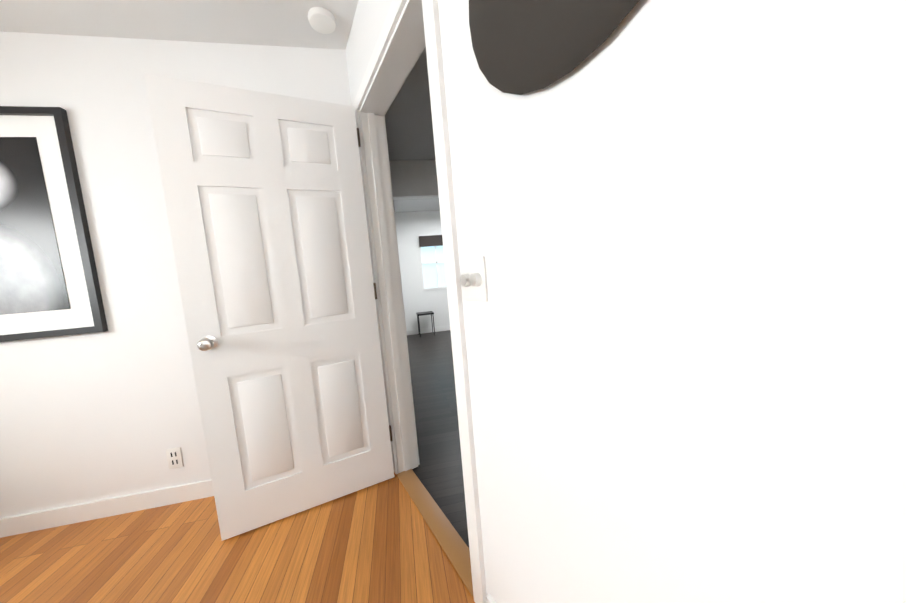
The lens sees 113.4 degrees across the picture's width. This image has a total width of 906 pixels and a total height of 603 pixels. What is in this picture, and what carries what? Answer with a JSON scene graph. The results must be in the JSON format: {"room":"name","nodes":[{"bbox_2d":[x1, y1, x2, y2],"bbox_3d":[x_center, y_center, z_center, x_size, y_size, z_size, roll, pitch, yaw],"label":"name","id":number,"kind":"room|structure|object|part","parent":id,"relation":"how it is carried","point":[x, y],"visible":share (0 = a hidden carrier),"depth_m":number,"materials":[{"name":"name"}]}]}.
{"room":"bedroom","nodes":[
{"label":"bedroom","id":0,"kind":"room"},
{"bbox_2d":[0,31,351,517],"bbox_3d":[-1.820,-0.075,1.600,2.930,2.450,0.120,-6,5,-11],"label":"wall","id":1,"kind":"structure","parent":0,"point":[113,411],"depth_m":1.55,"materials":[{"name":"white paint"}]},
{"bbox_2d":[0,106,107,341],"bbox_3d":[-2.263,-0.348,1.416,0.850,1.100,0.028,-6,5,-11],"label":"picture","id":2,"kind":"object","parent":1,"relation":"attached to","point":[49,284],"visible":0.95,"depth_m":1.46,"materials":[{"name":"black paint"}]},
{"bbox_2d":[0,136,70,321],"bbox_3d":[-2.264,-0.349,1.419,0.586,0.836,0.004,-6,5,-11],"label":"photo","id":3,"kind":"object","parent":2,"relation":"attached to","point":[34,278],"depth_m":1.46},
{"bbox_2d":[0,479,213,537],"bbox_3d":[-1.767,1.104,1.627,2.750,0.095,0.014,-6,5,-11],"label":"baseboard","id":4,"kind":"structure","parent":1,"relation":"attached to","point":[57,517],"depth_m":1.60,"materials":[{"name":"white wood"}]},
{"bbox_2d":[166,447,183,468],"bbox_3d":[-1.550,0.872,1.656,0.070,0.115,0.007,-6,5,-11],"label":"electrical outlet","id":5,"kind":"object","parent":1,"relation":"attached to","point":[174,458],"visible":1,"depth_m":1.65,"materials":[{"name":"white plastic"}]},
{"bbox_2d":[0,0,357,49],"bbox_3d":[-0.833,-1.198,-0.598,4.580,0.001,4.700,-6,5,-11],"label":"ceiling","id":6,"kind":"structure","parent":0,"point":[286,23],"depth_m":1.41,"materials":[{"name":"white paint"}]},
{"bbox_2d":[308,7,335,33],"bbox_3d":[-0.645,-1.380,1.468,0.128,0.036,0.128,-6,5,-11],"label":"smoke detector","id":7,"kind":"object","parent":6,"relation":"attached to","point":[322,20],"visible":0.96,"depth_m":1.44,"materials":[{"name":"white plastic"}]},
{"bbox_2d":[0,472,474,602],"bbox_3d":[-0.625,1.234,-0.381,4.580,0.001,4.700,-6,5,-11],"label":"floor","id":8,"kind":"structure","parent":0,"point":[377,543],"depth_m":1.29,"materials":[{"name":"brown wood"}]},
{"bbox_2d":[389,161,408,329],"bbox_3d":[-0.787,-0.371,3.924,0.100,2.450,4.080,-6,5,-11],"label":"wall","id":9,"kind":"structure","parent":0,"point":[391,162],"depth_m":5.91,"materials":[{"name":"white paint"}]},
{"bbox_2d":[385,47,439,212],"bbox_3d":[1.015,-1.560,1.676,3.600,0.001,9.400,-6,5,-11],"label":"ceiling","id":10,"kind":"structure","parent":0,"point":[409,124],"depth_m":2.59,"materials":[{"name":"grey paint"}]},
{"bbox_2d":[393,160,449,329],"bbox_3d":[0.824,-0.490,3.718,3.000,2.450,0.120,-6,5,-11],"label":"wall","id":11,"kind":"structure","parent":0,"point":[413,179],"depth_m":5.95,"materials":[{"name":"white paint"}]},
{"bbox_2d":[406,325,449,334],"bbox_3d":[0.450,0.495,6.304,3.020,0.100,0.014,-6,5,-11],"label":"baseboard","id":12,"kind":"structure","parent":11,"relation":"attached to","point":[427,330],"depth_m":6.12,"materials":[{"name":"white wood"}]},
{"bbox_2d":[418,235,446,290],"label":"window","id":13,"kind":"structure","parent":11,"relation":"in","point":[430,240],"depth_m":5.99,"materials":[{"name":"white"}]},
{"bbox_2d":[418,235,446,247],"bbox_3d":[-0.363,-1.226,5.995,0.640,0.210,0.034,-6,5,-11],"label":"shade","id":14,"kind":"object","parent":13,"relation":"attached to","point":[428,240],"depth_m":5.96,"materials":[{"name":"grey"}]},
{"bbox_2d":[407,330,468,547],"bbox_3d":[1.223,0.877,1.894,3.600,0.001,9.400,-6,5,-11],"label":"floor","id":15,"kind":"structure","parent":0,"point":[438,471],"depth_m":2.32,"materials":[{"name":"grey wood"}]},
{"bbox_2d":[416,311,434,336],"bbox_3d":[-0.535,0.443,5.860,0.320,0.450,0.320,-6,5,-11],"label":"stool","id":16,"kind":"object","parent":15,"relation":"on","point":[431,313],"visible":0.9,"depth_m":5.75,"materials":[{"name":"black paint"}]},
{"bbox_2d":[345,0,905,602],"bbox_3d":[0.784,-0.125,-0.330,0.120,2.450,4.954,-8,6,-29],"label":"wall","id":17,"kind":"structure","parent":0,"point":[681,226],"depth_m":0.40,"materials":[{"name":"white paint"}]},
{"bbox_2d":[144,74,394,540],"bbox_3d":[-0.787,0.048,1.464,0.820,2.030,0.045,-7,6,-25],"label":"door","id":18,"kind":"structure","parent":17,"relation":"in","point":[265,202],"depth_m":1.42,"materials":[{"name":"white wood"}]},
{"bbox_2d":[197,336,217,350],"bbox_3d":[-1.087,0.181,1.333,0.062,0.062,0.169,-7,6,-25],"label":"door knob","id":19,"kind":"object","parent":18,"relation":"attached to","point":[206,343],"depth_m":1.27,"materials":[{"name":"silver metal"}]},
{"bbox_3d":[-0.428,-0.052,1.629,0.012,1.700,0.045,-7,6,-25],"label":"door hinges","id":20,"kind":"part","parent":18,"relation":"part of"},
{"bbox_2d":[353,0,486,602],"bbox_3d":[-0.155,-0.021,1.341,0.152,2.107,0.944,-8,6,-29],"label":"door frame","id":21,"kind":"structure","parent":17,"relation":"attached to","point":[410,31],"depth_m":1.28,"materials":[{"name":"white wood"}]},
{"bbox_2d":[397,469,472,595],"bbox_3d":[-0.092,1.022,1.419,0.090,0.011,0.794,-8,6,-29],"label":"trim","id":22,"kind":"structure","parent":17,"relation":"attached to","point":[454,546],"depth_m":1.34,"materials":[{"name":"brown wood"}]},
{"bbox_2d":[460,256,487,301],"bbox_3d":[0.050,-0.060,0.826,0.024,0.120,0.115,-8,6,-29],"label":"light switch","id":23,"kind":"object","parent":17,"relation":"attached to","point":[473,282],"visible":1,"depth_m":0.81,"materials":[{"name":"white plastic"}]},
{"bbox_2d":[486,594,495,602],"bbox_3d":[0.989,1.063,-0.543,1.152,0.095,3.313,-6,5,-11],"label":"baseboard","id":24,"kind":"structure","parent":17,"relation":"attached to","point":[489,599],"depth_m":0.96,"materials":[{"name":"white wood"}]},
{"bbox_2d":[469,0,638,94],"bbox_3d":[0.170,-0.648,0.467,0.030,0.540,0.540,-8,6,-29],"label":"decor","id":25,"kind":"object","parent":17,"relation":"attached to","point":[520,47],"visible":0.94,"depth_m":0.53,"materials":[{"name":"grey"}]}
]}

